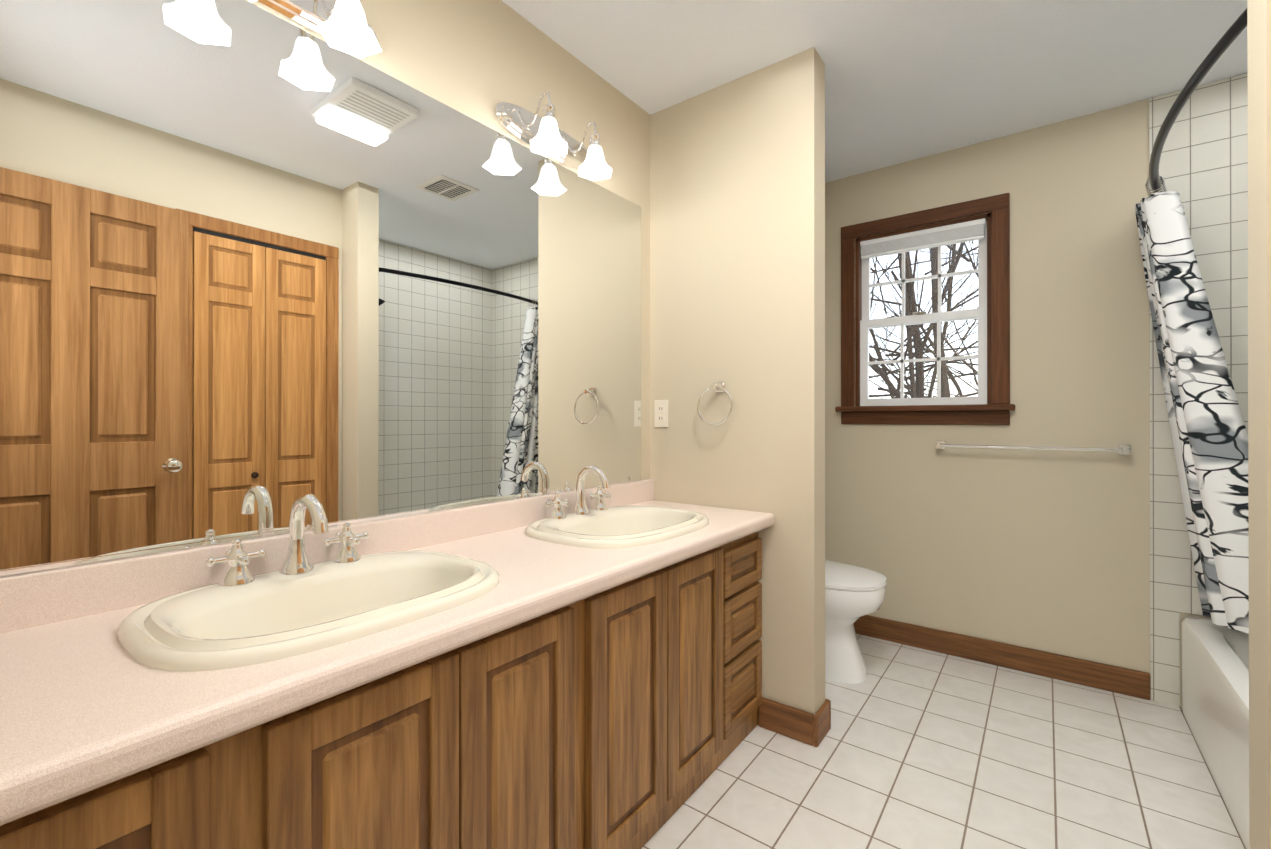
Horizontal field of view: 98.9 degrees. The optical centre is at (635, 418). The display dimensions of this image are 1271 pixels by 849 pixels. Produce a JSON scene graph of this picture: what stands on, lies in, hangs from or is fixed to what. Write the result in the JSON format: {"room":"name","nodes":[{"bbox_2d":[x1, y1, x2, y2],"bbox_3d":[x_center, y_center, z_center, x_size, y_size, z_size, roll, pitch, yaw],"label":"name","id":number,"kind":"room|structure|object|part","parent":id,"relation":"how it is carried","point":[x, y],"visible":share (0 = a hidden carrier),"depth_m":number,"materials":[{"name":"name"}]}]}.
{"room":"bathroom","nodes":[
{"label":"bathroom","id":0,"kind":"room"},
{"bbox_2d":[2,0,649,576],"bbox_3d":[-0.274,-0.080,2.005,0.150,2.440,3.470,0,0,37],"label":"wall","id":1,"kind":"structure","parent":0,"point":[478,60],"depth_m":1.73,"materials":[{"name":"beige paint"}]},
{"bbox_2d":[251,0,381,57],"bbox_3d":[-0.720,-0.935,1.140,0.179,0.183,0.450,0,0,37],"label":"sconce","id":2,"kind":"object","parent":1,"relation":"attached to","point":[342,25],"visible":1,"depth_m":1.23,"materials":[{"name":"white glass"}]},
{"bbox_3d":[-0.781,-0.947,1.186,0.026,0.112,0.450,0,0,37],"label":"plate","id":3,"kind":"part","parent":2,"relation":"part of","materials":[{"name":"silver metal"}]},
{"bbox_3d":[-0.663,-0.977,1.232,0.112,0.099,0.038,0,0,37],"label":"arm","id":4,"kind":"part","parent":2,"relation":"part of"},
{"bbox_3d":[-0.634,-0.888,1.210,0.126,0.089,0.126,0,0,37],"label":"lamp shade","id":5,"kind":"part","parent":2,"relation":"part of","materials":[{"name":"white glass"}]},
{"bbox_2d":[0,0,641,576],"bbox_3d":[-0.559,-0.313,1.494,0.010,1.137,1.930,0,0,37],"label":"mirror","id":6,"kind":"object","parent":1,"relation":"attached to","point":[260,270],"visible":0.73,"depth_m":1.18,"materials":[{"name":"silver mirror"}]},
{"bbox_2d":[0,479,655,632],"bbox_3d":[-0.542,0.302,1.502,0.021,0.089,2.036,0,0,37],"label":"backsplash","id":7,"kind":"structure","parent":1,"relation":"attached to","point":[58,594],"depth_m":1.02,"materials":[{"name":"laminate"}]},
{"bbox_2d":[495,91,611,180],"bbox_3d":[-0.226,-0.934,1.795,0.179,0.183,0.450,0,0,37],"label":"sconce","id":8,"kind":"object","parent":1,"relation":"attached to","point":[545,135],"visible":1,"depth_m":1.74,"materials":[{"name":"white glass"}]},
{"bbox_3d":[-0.299,-0.976,1.715,0.112,0.099,0.038,0,0,37],"label":"arm","id":9,"kind":"part","parent":8,"relation":"part of"},
{"bbox_3d":[-0.287,-0.946,1.841,0.026,0.112,0.450,0,0,37],"label":"plate","id":10,"kind":"part","parent":8,"relation":"part of","materials":[{"name":"silver metal"}]},
{"bbox_3d":[-0.269,-0.887,1.692,0.126,0.089,0.126,0,0,37],"label":"lamp shade","id":11,"kind":"part","parent":8,"relation":"part of","materials":[{"name":"white glass"}]},
{"bbox_3d":[-0.169,-0.976,1.887,0.112,0.099,0.038,0,0,37],"label":"arm","id":12,"kind":"part","parent":8,"relation":"part of"},
{"bbox_3d":[-0.139,-0.887,1.865,0.126,0.089,0.126,0,0,37],"label":"lamp shade","id":13,"kind":"part","parent":8,"relation":"part of","materials":[{"name":"white glass"}]},
{"bbox_2d":[650,47,824,714],"bbox_3d":[0.379,-0.080,2.160,0.705,2.440,0.116,0,0,37],"label":"wall","id":14,"kind":"structure","parent":0,"point":[737,237],"depth_m":2.03,"materials":[{"name":"beige paint"}]},
{"bbox_2d":[654,400,667,426],"bbox_3d":[0.108,-0.020,2.286,0.070,0.114,0.007,0,0,37],"label":"electrical outlet plate","id":15,"kind":"object","parent":14,"relation":"attached to","point":[660,413],"visible":1,"depth_m":2.28,"materials":[{"name":"beige plastic"}]},
{"bbox_2d":[697,382,732,425],"bbox_3d":[0.314,-0.057,2.100,0.153,0.171,0.055,0,0,37],"label":"towel ring","id":16,"kind":"object","parent":14,"relation":"attached to","point":[717,386],"visible":0.98,"depth_m":2.09,"materials":[{"name":"silver metal"}]},
{"bbox_2d":[758,697,813,745],"bbox_3d":[0.539,1.086,1.954,0.205,0.108,0.016,0,0,37],"label":"baseboard","id":17,"kind":"structure","parent":14,"relation":"attached to","point":[786,720],"depth_m":1.94,"materials":[{"name":"brown wood"}]},
{"bbox_2d":[813,701,828,746],"bbox_3d":[0.662,1.086,1.934,0.016,0.108,0.132,0,0,37],"label":"baseboard","id":18,"kind":"structure","parent":14,"relation":"attached to","point":[820,723],"depth_m":1.91,"materials":[{"name":"brown wood"}]},
{"bbox_2d":[825,698,830,729],"bbox_3d":[0.432,1.086,2.200,0.705,0.108,0.016,0,0,37],"label":"baseboard","id":19,"kind":"structure","parent":14,"relation":"attached to","point":[828,700],"depth_m":1.99,"materials":[{"name":"brown wood"}]},
{"bbox_2d":[501,0,1247,182],"bbox_3d":[0.784,-1.352,1.209,2.800,0.100,3.470,0,0,37],"label":"ceiling","id":20,"kind":"structure","parent":0,"point":[907,80],"depth_m":1.94,"materials":[{"name":"white paint"}]},
{"bbox_2d":[641,634,1245,848],"bbox_3d":[0.784,1.188,1.204,2.800,0.100,3.470,0,0,37],"label":"floor","id":21,"kind":"structure","parent":0,"point":[918,748],"depth_m":1.74,"materials":[{"name":"tile"}]},
{"bbox_2d":[0,533,761,848],"bbox_3d":[-0.345,0.765,1.352,0.515,0.747,2.036,0,0,37],"label":"bathroom vanity","id":22,"kind":"object","parent":21,"relation":"on","point":[580,667],"depth_m":1.07,"materials":[{"name":"brown wood"}]},
{"bbox_3d":[-0.631,0.739,0.564,0.022,0.640,0.303,0,0,37],"label":"door","id":23,"kind":"part","parent":22,"relation":"part of","materials":[{"name":"brown wood"}]},
{"bbox_3d":[-0.412,0.740,0.855,0.022,0.640,0.299,0,0,37],"label":"door","id":24,"kind":"part","parent":22,"relation":"part of","materials":[{"name":"brown wood"}]},
{"bbox_2d":[0,501,773,836],"bbox_3d":[-0.326,0.368,1.339,0.562,0.048,2.036,0,0,37],"label":"countertop","id":25,"kind":"structure","parent":22,"relation":"on","point":[79,724],"depth_m":0.73,"materials":[{"name":"pink laminate"}]},
{"bbox_2d":[208,494,367,584],"bbox_3d":[-0.682,0.239,1.123,0.173,0.169,0.294,0,0,37],"label":"faucet","id":26,"kind":"object","parent":25,"relation":"on","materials":[{"name":"silver metal"}]},
{"bbox_2d":[88,537,539,700],"bbox_3d":[-0.573,0.393,1.039,0.464,0.148,0.596,0,0,37],"label":"sink","id":27,"kind":"object","parent":25,"relation":"in","point":[183,637],"depth_m":0.99,"materials":[{"name":"beige ceramic"}]},
{"bbox_2d":[544,465,611,516],"bbox_3d":[-0.155,0.240,1.820,0.173,0.169,0.294,0,0,37],"label":"faucet","id":28,"kind":"object","parent":25,"relation":"on","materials":[{"name":"silver metal"}]},
{"bbox_2d":[496,501,731,552],"bbox_3d":[-0.045,0.395,1.738,0.464,0.148,0.596,0,0,37],"label":"sink","id":29,"kind":"object","parent":25,"relation":"in","point":[625,527],"depth_m":1.74,"materials":[{"name":"beige ceramic"}]},
{"bbox_3d":[-0.231,0.740,1.095,0.022,0.640,0.294,0,0,37],"label":"door","id":30,"kind":"part","parent":22,"relation":"part of","materials":[{"name":"brown wood"}]},
{"bbox_3d":[-0.015,0.741,1.380,0.022,0.640,0.312,0,0,37],"label":"door","id":31,"kind":"part","parent":22,"relation":"part of","materials":[{"name":"brown wood"}]},
{"bbox_3d":[0.180,0.741,1.638,0.022,0.640,0.322,0,0,37],"label":"door","id":32,"kind":"part","parent":22,"relation":"part of","materials":[{"name":"brown wood"}]},
{"bbox_3d":[0.370,0.514,1.891,0.022,0.149,0.286,0,0,37],"label":"drawer","id":33,"kind":"part","parent":22,"relation":"part of","materials":[{"name":"brown wood"}]},
{"bbox_3d":[0.370,0.703,1.890,0.022,0.197,0.286,0,0,37],"label":"drawer","id":34,"kind":"part","parent":22,"relation":"part of","materials":[{"name":"brown wood"}]},
{"bbox_3d":[0.370,0.934,1.890,0.022,0.232,0.286,0,0,37],"label":"drawer","id":35,"kind":"part","parent":22,"relation":"part of","materials":[{"name":"brown wood"}]},
{"bbox_2d":[825,560,886,683],"bbox_3d":[0.760,0.743,2.576,0.794,0.797,0.490,0,0,37],"label":"toilet","id":36,"kind":"object","parent":21,"relation":"on","point":[853,593],"visible":0.25,"depth_m":2.36,"materials":[{"name":"white ceramic"}]},
{"bbox_3d":[0.804,0.708,2.543,0.684,0.035,0.396,0,0,37],"label":"seat","id":37,"kind":"part","parent":36,"relation":"part of","materials":[{"name":"white ceramic"}]},
{"bbox_2d":[1182,617,1248,848],"bbox_3d":[2.007,0.954,1.361,0.720,0.370,1.429,0,0,37],"label":"bathtub","id":38,"kind":"object","parent":21,"relation":"on","point":[1215,684],"visible":0.83,"depth_m":1.71,"materials":[{"name":"white ceramic"}]},
{"bbox_2d":[825,99,1211,706],"bbox_3d":[1.784,-0.079,2.531,2.500,2.440,0.150,0,0,37],"label":"wall","id":39,"kind":"structure","parent":0,"point":[1070,553],"depth_m":2.43,"materials":[{"name":"beige paint"}]},
{"bbox_2d":[835,404,1014,411],"bbox_3d":[1.422,-0.050,2.723,0.790,0.028,0.130,0,0,37],"label":"window sill","id":40,"kind":"structure","parent":39,"relation":"on","point":[984,407],"depth_m":2.64,"materials":[{"name":"brown wood"}]},
{"bbox_2d":[841,193,1009,424],"bbox_3d":[1.454,-0.499,2.767,0.750,1.060,0.171,0,0,37],"label":"window","id":41,"kind":"structure","parent":39,"relation":"in","point":[997,207],"depth_m":2.69,"materials":[{"name":"brown wood"}]},
{"bbox_3d":[1.138,-0.546,2.913,0.070,0.965,0.019,0,0,37],"label":"casing","id":42,"kind":"part","parent":41,"relation":"part of","materials":[{"name":"brown wood"}]},
{"bbox_2d":[913,311,926,314],"bbox_3d":[1.428,-0.528,2.733,0.060,0.012,0.018,0,0,37],"label":"sash lock","id":43,"kind":"object","parent":41,"relation":"attached to","point":[918,313],"visible":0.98,"depth_m":2.73,"materials":[{"name":"silver metal"}]},
{"bbox_2d":[860,218,985,258],"bbox_3d":[1.423,-0.893,2.727,0.562,0.093,0.034,0,0,37],"label":"window blind","id":44,"kind":"object","parent":41,"relation":"attached to","point":[962,232],"visible":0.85,"depth_m":2.70,"materials":[{"name":"white paint"}]},
{"bbox_3d":[1.438,-0.950,2.747,0.610,0.018,0.075,0,0,37],"label":"top window jamb","id":45,"kind":"part","parent":41,"relation":"part of","materials":[{"name":"wood"}]},
{"bbox_3d":[1.446,-0.506,2.757,0.512,0.825,0.034,0,0,37],"label":"glass","id":46,"kind":"part","parent":41,"relation":"part of","materials":[{"name":"clear glass"}]},
{"bbox_3d":[1.437,-0.293,2.744,0.572,0.458,0.030,0,0,37],"label":"window sash","id":47,"kind":"part","parent":41,"relation":"part of","materials":[{"name":"white wood"}]},
{"bbox_3d":[1.456,-0.711,2.770,0.572,0.458,0.030,0,0,37],"label":"window sash","id":48,"kind":"part","parent":41,"relation":"part of","materials":[{"name":"white wood"}]},
{"bbox_3d":[1.410,-0.002,2.708,0.750,0.067,0.016,0,0,37],"label":"window apron","id":49,"kind":"part","parent":41,"relation":"part of","materials":[{"name":"brown wood"}]},
{"bbox_3d":[1.681,-0.547,2.503,0.070,0.965,0.019,0,0,37],"label":"casing","id":50,"kind":"part","parent":41,"relation":"part of","materials":[{"name":"brown wood"}]},
{"bbox_2d":[853,615,1150,699],"bbox_3d":[1.410,1.087,2.707,1.687,0.108,0.016,0,0,37],"label":"baseboard","id":51,"kind":"structure","parent":39,"relation":"attached to","point":[1121,680],"depth_m":2.47,"materials":[{"name":"brown wood"}]},
{"bbox_2d":[935,441,1130,454],"bbox_3d":[1.736,0.131,2.426,0.712,0.042,0.072,0,0,37],"label":"towel rail","id":52,"kind":"object","parent":39,"relation":"attached to","point":[1120,449],"visible":1,"depth_m":2.37,"materials":[{"name":"silver metal"}]},
{"bbox_2d":[1149,91,1179,706],"bbox_3d":[2.120,-0.079,2.180,0.085,2.438,0.006,0,0,37],"label":"wall tile strip","id":53,"kind":"object","parent":39,"relation":"attached to","point":[1164,595],"visible":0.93,"depth_m":2.18,"materials":[{"name":"white tile"}]},
{"bbox_2d":[1179,73,1247,615],"bbox_3d":[2.442,-0.265,1.937,0.722,2.066,0.006,0,0,37],"label":"wall tile","id":54,"kind":"structure","parent":39,"relation":"attached to","point":[1213,155],"depth_m":2.09,"materials":[{"name":"white tile"}]},
{"bbox_2d":[1135,8,1248,633],"bbox_3d":[1.770,-0.091,1.542,0.424,1.600,1.438,0,0,37],"label":"shower curtain","id":55,"kind":"object","parent":54,"relation":"attached to","point":[1209,434],"visible":0.98,"depth_m":1.89,"materials":[{"name":"white fabric"}]},
{"bbox_3d":[1.657,-0.861,1.629,0.142,0.060,1.438,0,0,37],"label":"rod","id":56,"kind":"part","parent":55,"relation":"part of","materials":[{"name":"black metal"}]},
{"bbox_2d":[1247,0,1270,848],"bbox_3d":[1.558,-0.083,0.724,0.982,2.440,0.117,0,0,37],"label":"wall","id":57,"kind":"structure","parent":0,"point":[1259,237],"depth_m":1.01,"materials":[{"name":"beige paint"}]},
{"label":"outside","id":58,"kind":"structure","parent":0,"visible":0},
{"bbox_3d":[18.056,5.288,26.140,60.000,0.200,56.400,0,0,37],"label":"ground","id":59,"kind":"structure","parent":58,"visible":0},
{"bbox_2d":[869,241,977,398],"bbox_3d":[4.408,-6.255,9.158,15.529,22.853,14.002,0,0,37],"label":"trees","id":60,"kind":"object","parent":59,"relation":"on","point":[918,333],"depth_m":6.99,"materials":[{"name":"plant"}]}
]}

